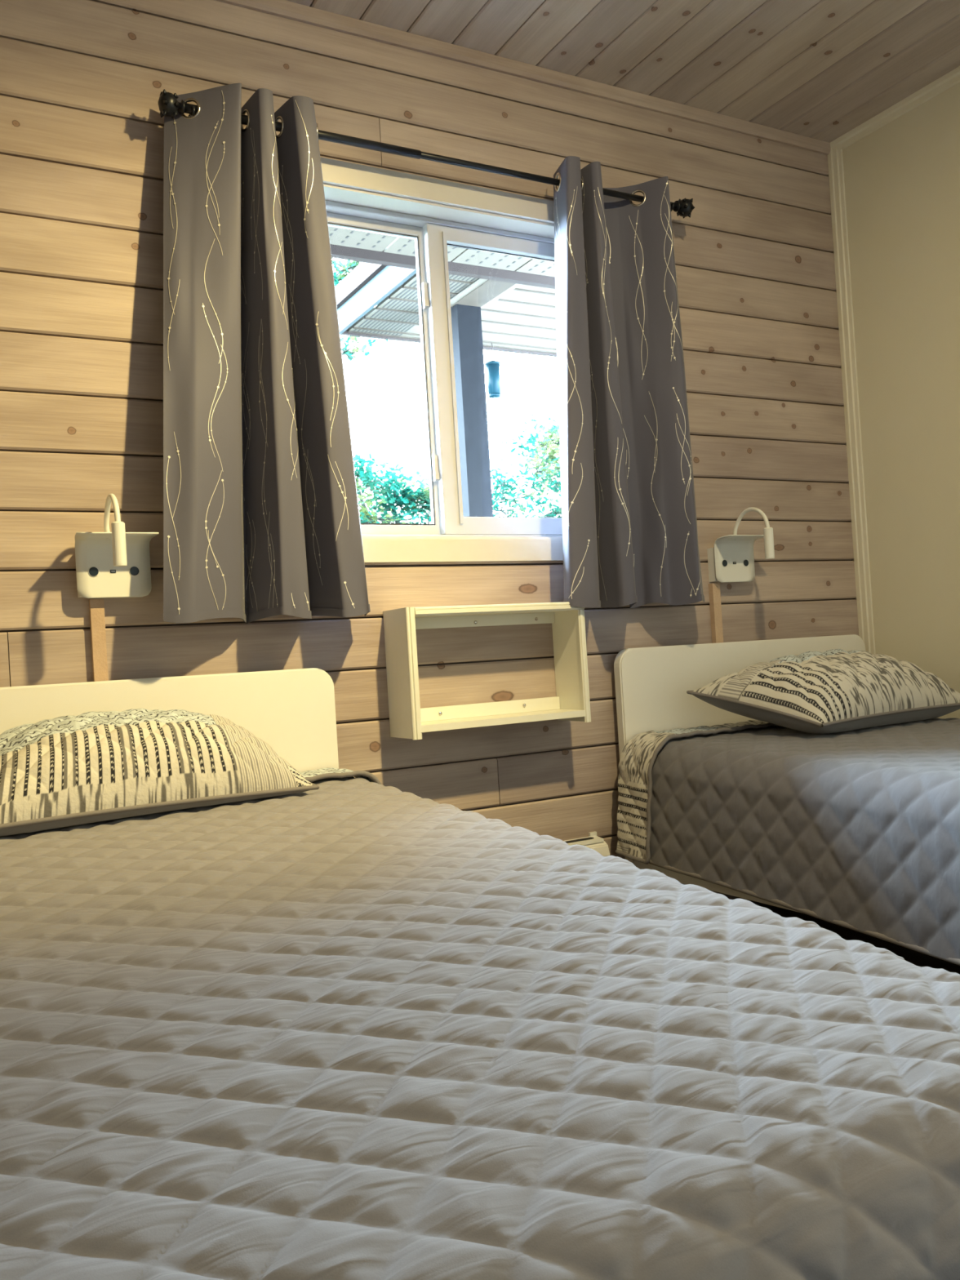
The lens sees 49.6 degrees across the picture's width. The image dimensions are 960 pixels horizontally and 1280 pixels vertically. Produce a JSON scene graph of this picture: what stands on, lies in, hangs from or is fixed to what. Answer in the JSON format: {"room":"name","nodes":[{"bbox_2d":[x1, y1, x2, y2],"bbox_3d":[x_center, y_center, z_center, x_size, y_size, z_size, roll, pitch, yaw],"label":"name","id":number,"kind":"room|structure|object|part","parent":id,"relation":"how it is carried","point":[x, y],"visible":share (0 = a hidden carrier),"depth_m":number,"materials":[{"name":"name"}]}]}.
{"room":"hotel room","nodes":[
{"label":"hotel room","id":0,"kind":"room"},
{"bbox_2d":[0,0,858,900],"bbox_3d":[-0.184,-0.418,2.781,3.400,2.552,0.151,-3,-1,-29],"label":"wall","id":1,"kind":"structure","parent":0,"point":[82,82],"depth_m":2.68,"materials":[{"name":"brown wood"}]},
{"bbox_2d":[74,493,159,681],"bbox_3d":[-0.759,0.113,2.230,0.169,0.847,0.215,-3,-1,-29],"label":"reading lamp","id":2,"kind":"object","parent":1,"relation":"attached to","point":[116,563],"visible":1,"depth_m":2.29,"materials":[{"name":"white plastic"}]},
{"bbox_3d":[-0.790,-0.162,2.261,0.169,0.134,0.080,-3,-1,-29],"label":"plate","id":3,"kind":"part","parent":2,"relation":"part of","materials":[{"name":"white plastic"}]},
{"bbox_2d":[157,88,694,218],"bbox_3d":[-0.064,-1.241,2.733,1.542,0.060,0.118,-3,-1,-29],"label":"curtain rod","id":4,"kind":"object","parent":1,"relation":"attached to","point":[169,105],"visible":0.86,"depth_m":2.63,"materials":[{"name":"black metal"}]},
{"bbox_2d":[163,83,370,623],"bbox_3d":[-0.523,-0.649,2.414,0.508,1.215,0.159,-3,-1,-29],"label":"curtain","id":5,"kind":"object","parent":4,"relation":"hanging from","point":[261,519],"visible":1,"depth_m":2.38,"materials":[{"name":"grey fabric"}]},
{"bbox_2d":[553,155,705,608],"bbox_3d":[0.402,-0.698,2.923,0.509,1.215,0.149,-3,-1,-29],"label":"curtain","id":6,"kind":"object","parent":4,"relation":"hanging from","point":[630,533],"visible":0.99,"depth_m":2.94,"materials":[{"name":"grey fabric"}]},
{"bbox_2d":[320,156,563,562],"bbox_3d":[-0.094,-0.714,2.838,1.118,1.018,0.162,-3,-1,-29],"label":"window","id":7,"kind":"structure","parent":1,"relation":"in","point":[451,535],"depth_m":2.84,"materials":[{"name":"beige paint"}]},
{"bbox_3d":[-0.330,-0.701,2.764,0.469,0.854,0.028,-3,-1,-29],"label":"sliding sash","id":8,"kind":"part","parent":7,"relation":"part of","materials":[{"name":"white plastic"}]},
{"bbox_3d":[-0.087,-1.196,2.779,1.118,0.059,0.012,-3,-1,-29],"label":"casing","id":9,"kind":"part","parent":7,"relation":"part of","materials":[{"name":"beige paint"}]},
{"bbox_3d":[-0.029,-0.238,2.766,1.118,0.059,0.012,-3,-1,-29],"label":"casing","id":10,"kind":"part","parent":7,"relation":"part of","materials":[{"name":"beige paint"}]},
{"bbox_3d":[0.094,-0.724,2.962,0.504,0.854,0.028,-3,-1,-29],"label":"fixed sash","id":11,"kind":"part","parent":7,"relation":"part of","materials":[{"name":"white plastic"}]},
{"bbox_3d":[0.092,-0.728,2.970,0.390,0.755,0.003,-3,-1,-29],"label":"pane","id":12,"kind":"part","parent":7,"relation":"part of","materials":[{"name":"clear glass"}]},
{"bbox_2d":[382,601,591,739],"bbox_3d":[0.026,0.072,2.707,0.525,0.322,0.141,-3,-1,-29],"label":"wall shelf","id":13,"kind":"object","parent":1,"relation":"attached to","point":[407,720],"visible":1,"depth_m":2.71,"materials":[{"name":"white paint"}]},
{"bbox_3d":[-0.198,0.083,2.588,0.017,0.320,0.131,-3,-1,-29],"label":"panel","id":14,"kind":"part","parent":13,"relation":"part of","materials":[{"name":"white paint"}]},
{"bbox_3d":[-0.161,0.081,2.529,0.024,0.322,0.009,-3,-1,-29],"label":"moulding","id":15,"kind":"part","parent":13,"relation":"part of","materials":[{"name":"white paint"}]},
{"bbox_3d":[-0.011,-0.050,2.764,0.489,0.030,0.016,-3,-1,-29],"label":"rail","id":16,"kind":"part","parent":13,"relation":"part of","materials":[{"name":"white paint"}]},
{"bbox_3d":[0.003,0.185,2.760,0.489,0.034,0.016,-3,-1,-29],"label":"rail","id":17,"kind":"part","parent":13,"relation":"part of","materials":[{"name":"white paint"}]},
{"bbox_3d":[0.015,-0.077,2.714,0.490,0.019,0.131,-3,-1,-29],"label":"panel","id":18,"kind":"part","parent":13,"relation":"part of","materials":[{"name":"white paint"}]},
{"bbox_3d":[0.059,-0.081,2.658,0.500,0.022,0.009,-3,-1,-29],"label":"moulding","id":19,"kind":"part","parent":13,"relation":"part of","materials":[{"name":"white paint"}]},
{"bbox_3d":[0.034,0.209,2.707,0.490,0.017,0.138,-3,-1,-29],"label":"panel","id":20,"kind":"part","parent":13,"relation":"part of","materials":[{"name":"white paint"}]},
{"bbox_3d":[0.246,0.060,2.835,0.017,0.320,0.131,-3,-1,-29],"label":"panel","id":21,"kind":"part","parent":13,"relation":"part of","materials":[{"name":"white paint"}]},
{"bbox_3d":[0.279,0.069,2.772,0.020,0.300,0.009,-3,-1,-29],"label":"moulding","id":22,"kind":"part","parent":13,"relation":"part of","materials":[{"name":"white paint"}]},
{"bbox_2d":[216,0,831,155],"bbox_3d":[-0.219,-1.577,2.721,3.188,0.034,0.017,-3,-1,-29],"label":"trim","id":23,"kind":"structure","parent":1,"relation":"attached to","point":[282,8],"depth_m":2.89,"materials":[{"name":"brown wood"}]},
{"bbox_2d":[563,831,609,857],"bbox_3d":[0.028,0.655,2.722,0.735,0.202,0.067,-3,-1,-29],"label":"baseboard heater","id":24,"kind":"object","parent":1,"relation":"attached to","point":[595,842],"visible":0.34,"depth_m":2.87,"materials":[{"name":"white paint"}]},
{"bbox_2d":[563,835,604,845],"bbox_3d":[0.043,0.569,2.738,0.665,0.012,0.040,-3,-1,-29],"label":"grille","id":25,"kind":"object","parent":24,"relation":"attached to","point":[592,840],"depth_m":2.87,"materials":[{"name":"white plastic"}]},
{"bbox_2d":[706,506,774,643],"bbox_3d":[0.828,0.029,3.110,0.169,0.847,0.215,-3,-1,-29],"label":"reading lamp","id":26,"kind":"object","parent":1,"relation":"attached to","point":[731,558],"visible":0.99,"depth_m":3.16,"materials":[{"name":"white plastic"}]},
{"bbox_3d":[0.796,-0.246,3.141,0.169,0.134,0.080,-3,-1,-29],"label":"plate","id":27,"kind":"part","parent":26,"relation":"part of","materials":[{"name":"white plastic"}]},
{"bbox_2d":[285,0,959,142],"bbox_3d":[0.503,-1.687,1.421,3.400,0.060,3.300,-3,-1,-29],"label":"ceiling","id":28,"kind":"structure","parent":0,"point":[818,69],"depth_m":2.87,"materials":[{"name":"brown wood"}]},
{"bbox_2d":[749,900,959,974],"bbox_3d":[0.654,0.815,1.385,3.400,0.050,3.300,-3,-1,-29],"label":"floor","id":29,"kind":"structure","parent":0,"point":[917,958],"depth_m":2.71,"materials":[{"name":"laminate"}]},
{"bbox_2d":[0,667,338,772],"bbox_3d":[-0.297,0.447,1.414,1.000,0.801,2.018,-3,-1,-29],"label":"headboard","id":30,"kind":"object","parent":29,"relation":"on","point":[292,711],"visible":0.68,"depth_m":2.40,"materials":[{"name":"white paint"}]},
{"bbox_2d":[0,768,959,1279],"bbox_3d":[-0.270,0.539,1.407,1.114,0.517,1.967,-3,-1,-29],"label":"quilt","id":31,"kind":"object","parent":30,"relation":"on","point":[360,1027],"visible":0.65,"depth_m":0.79,"materials":[{"name":"fabric"}]},
{"bbox_2d":[0,708,319,836],"bbox_3d":[-0.684,0.237,2.068,0.699,0.199,0.399,-3,-1,-29],"label":"pillow","id":32,"kind":"object","parent":31,"relation":"on","point":[87,767],"visible":1,"depth_m":1.97,"materials":[{"name":"fabric"}]},
{"bbox_2d":[613,634,865,912],"bbox_3d":[1.327,0.361,2.314,1.010,0.801,2.018,-3,-1,-29],"label":"bed","id":33,"kind":"object","parent":29,"relation":"on","point":[652,684],"visible":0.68,"depth_m":3.02,"materials":[{"name":"white paint"}]},
{"bbox_3d":[0.435,0.625,2.944,0.034,0.400,0.034,-3,-1,-29],"label":"leg","id":34,"kind":"part","parent":33,"relation":"part of","materials":[{"name":"white paint"}]},
{"bbox_3d":[0.911,0.579,2.077,0.022,0.060,1.943,-3,-1,-29],"label":"rail","id":35,"kind":"part","parent":33,"relation":"part of","materials":[{"name":"grey fabric"}]},
{"bbox_3d":[0.833,0.203,3.183,1.000,0.401,0.034,-3,-1,-29],"label":"headboard","id":36,"kind":"part","parent":33,"relation":"part of","materials":[{"name":"white paint"}]},
{"bbox_2d":[614,717,959,965],"bbox_3d":[1.321,0.444,2.290,1.100,0.494,1.965,-3,-1,-29],"label":"quilt","id":37,"kind":"object","parent":33,"relation":"on","point":[859,829],"visible":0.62,"depth_m":2.36,"materials":[{"name":"fabric"}]},
{"bbox_2d":[686,648,959,733],"bbox_3d":[1.014,0.137,2.985,0.791,0.220,0.371,-3,-1,-33],"label":"pillow","id":38,"kind":"object","parent":37,"relation":"on","point":[832,691],"visible":1,"depth_m":2.86,"materials":[{"name":"fabric"}]},
{"bbox_2d":[832,82,959,718],"bbox_3d":[2.020,-0.516,2.202,0.100,2.466,3.300,-3,-1,-29],"label":"wall","id":39,"kind":"structure","parent":0,"point":[902,179],"depth_m":3.27,"materials":[{"name":"beige paint"}]},
{"bbox_2d":[827,146,875,653],"bbox_3d":[1.260,-0.439,3.463,0.012,2.440,0.054,-3,-1,-29],"label":"trim","id":40,"kind":"structure","parent":39,"relation":"attached to","point":[835,159],"depth_m":3.46,"materials":[{"name":"beige paint"}]},
{"bbox_2d":[830,66,959,150],"bbox_3d":[1.912,-1.712,2.164,0.016,0.038,3.038,-3,-1,-29],"label":"trim","id":41,"kind":"structure","parent":39,"relation":"attached to","point":[952,77],"depth_m":3.25,"materials":[{"name":"beige paint"}]},
{"label":"outside","id":42,"kind":"structure","parent":0,"visible":0},
{"bbox_3d":[-3.989,1.790,13.158,28.000,0.100,21.840,-3,-1,-29],"label":"ground","id":43,"kind":"structure","parent":42,"visible":0},
{"bbox_2d":[331,257,388,368],"bbox_3d":[-0.915,-0.690,6.974,2.369,4.315,0.856,-3,-1,-18],"label":"tree","id":44,"kind":"object","parent":43,"relation":"on","point":[338,277],"visible":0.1,"depth_m":6.89,"materials":[{"name":"green plant"}]},
{"bbox_2d":[353,446,506,524],"bbox_3d":[-0.603,0.020,7.318,1.845,2.862,0.850,-3,-1,-29],"label":"bush","id":45,"kind":"object","parent":43,"relation":"on","point":[420,497],"visible":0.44,"depth_m":7.22,"materials":[{"name":"green plant"}]},
{"bbox_2d":[328,226,556,516],"bbox_3d":[0.330,-0.195,4.345,6.392,3.090,2.097,-3,-1,-29],"label":"porch roof","id":46,"kind":"structure","parent":43,"relation":"on","point":[508,302],"depth_m":4.67,"materials":[{"name":"metal"}]},
{"bbox_3d":[-0.250,-1.536,3.508,0.292,0.012,1.080,-3,-1,-29],"label":"soffit panel","id":47,"kind":"part","parent":46,"relation":"part of","materials":[{"name":"metal"}]},
{"bbox_3d":[0.012,-1.549,3.653,0.292,0.012,1.080,-3,-1,-29],"label":"soffit panel","id":48,"kind":"part","parent":46,"relation":"part of","materials":[{"name":"metal"}]},
{"bbox_3d":[0.898,-1.572,5.809,3.470,0.012,0.042,-3,-1,-29],"label":"soffit panel","id":49,"kind":"part","parent":46,"relation":"part of","materials":[{"name":"metal"}]},
{"bbox_3d":[0.946,-1.576,5.722,3.470,0.012,0.126,-3,-1,-29],"label":"soffit panel","id":50,"kind":"part","parent":46,"relation":"part of","materials":[{"name":"metal"}]},
{"bbox_3d":[1.015,-1.582,5.598,3.470,0.012,0.126,-3,-1,-29],"label":"soffit panel","id":51,"kind":"part","parent":46,"relation":"part of","materials":[{"name":"metal"}]},
{"bbox_3d":[1.083,-1.588,5.473,3.470,0.012,0.126,-3,-1,-29],"label":"soffit panel","id":52,"kind":"part","parent":46,"relation":"part of","materials":[{"name":"metal"}]},
{"bbox_3d":[-0.049,-1.519,4.509,0.031,0.007,0.370,-3,-1,-29],"label":"beam trim","id":53,"kind":"part","parent":46,"relation":"part of","materials":[{"name":"wood"}]},
{"bbox_3d":[0.008,-0.067,4.717,0.122,2.883,0.120,-3,-1,-29],"label":"porch post","id":54,"kind":"part","parent":46,"relation":"part of","materials":[{"name":"grey wood"}]},
{"bbox_3d":[1.152,-1.594,5.349,3.470,0.012,0.126,-3,-1,-29],"label":"soffit panel","id":55,"kind":"part","parent":46,"relation":"part of","materials":[{"name":"metal"}]},
{"bbox_3d":[1.220,-1.600,5.225,3.470,0.012,0.126,-3,-1,-29],"label":"soffit panel","id":56,"kind":"part","parent":46,"relation":"part of","materials":[{"name":"metal"}]},
{"bbox_3d":[0.275,-1.563,3.798,0.292,0.012,1.080,-3,-1,-29],"label":"soffit panel","id":57,"kind":"part","parent":46,"relation":"part of","materials":[{"name":"metal"}]},
{"bbox_2d":[484,342,501,398],"bbox_3d":[0.067,-1.380,5.304,0.087,0.285,0.087,-3,-1,-29],"label":"bird feeder","id":58,"kind":"object","parent":46,"relation":"hanging from","point":[492,367],"visible":1,"depth_m":5.27,"materials":[{"name":"blue plastic"}]},
{"bbox_3d":[0.065,-1.414,5.304,0.087,0.021,0.087,-3,-1,-29],"label":"lid","id":59,"kind":"part","parent":58,"relation":"part of","materials":[{"name":"blue plastic"}]},
{"bbox_2d":[488,392,501,398],"bbox_3d":[0.075,-1.245,5.302,0.067,0.014,0.067,-3,-1,-29],"label":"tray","id":60,"kind":"object","parent":58,"relation":"on","point":[491,395],"depth_m":5.28,"materials":[{"name":"blue plastic"}]},
{"bbox_3d":[0.094,-1.526,4.588,0.032,0.007,0.370,-3,-1,-29],"label":"beam trim","id":61,"kind":"part","parent":46,"relation":"part of","materials":[{"name":"wood"}]},
{"bbox_3d":[1.289,-1.606,5.101,3.470,0.012,0.126,-3,-1,-29],"label":"soffit panel","id":62,"kind":"part","parent":46,"relation":"part of","materials":[{"name":"metal"}]},
{"bbox_3d":[0.537,-1.577,3.943,0.292,0.012,1.080,-3,-1,-29],"label":"soffit panel","id":63,"kind":"part","parent":46,"relation":"part of","materials":[{"name":"metal"}]},
{"bbox_2d":[490,385,561,517],"bbox_3d":[0.715,-0.315,8.121,0.836,3.395,1.922,-4,-1,42],"label":"bush","id":64,"kind":"object","parent":43,"relation":"on","point":[552,448],"visible":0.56,"depth_m":7.83,"materials":[{"name":"green plant"}]}
]}

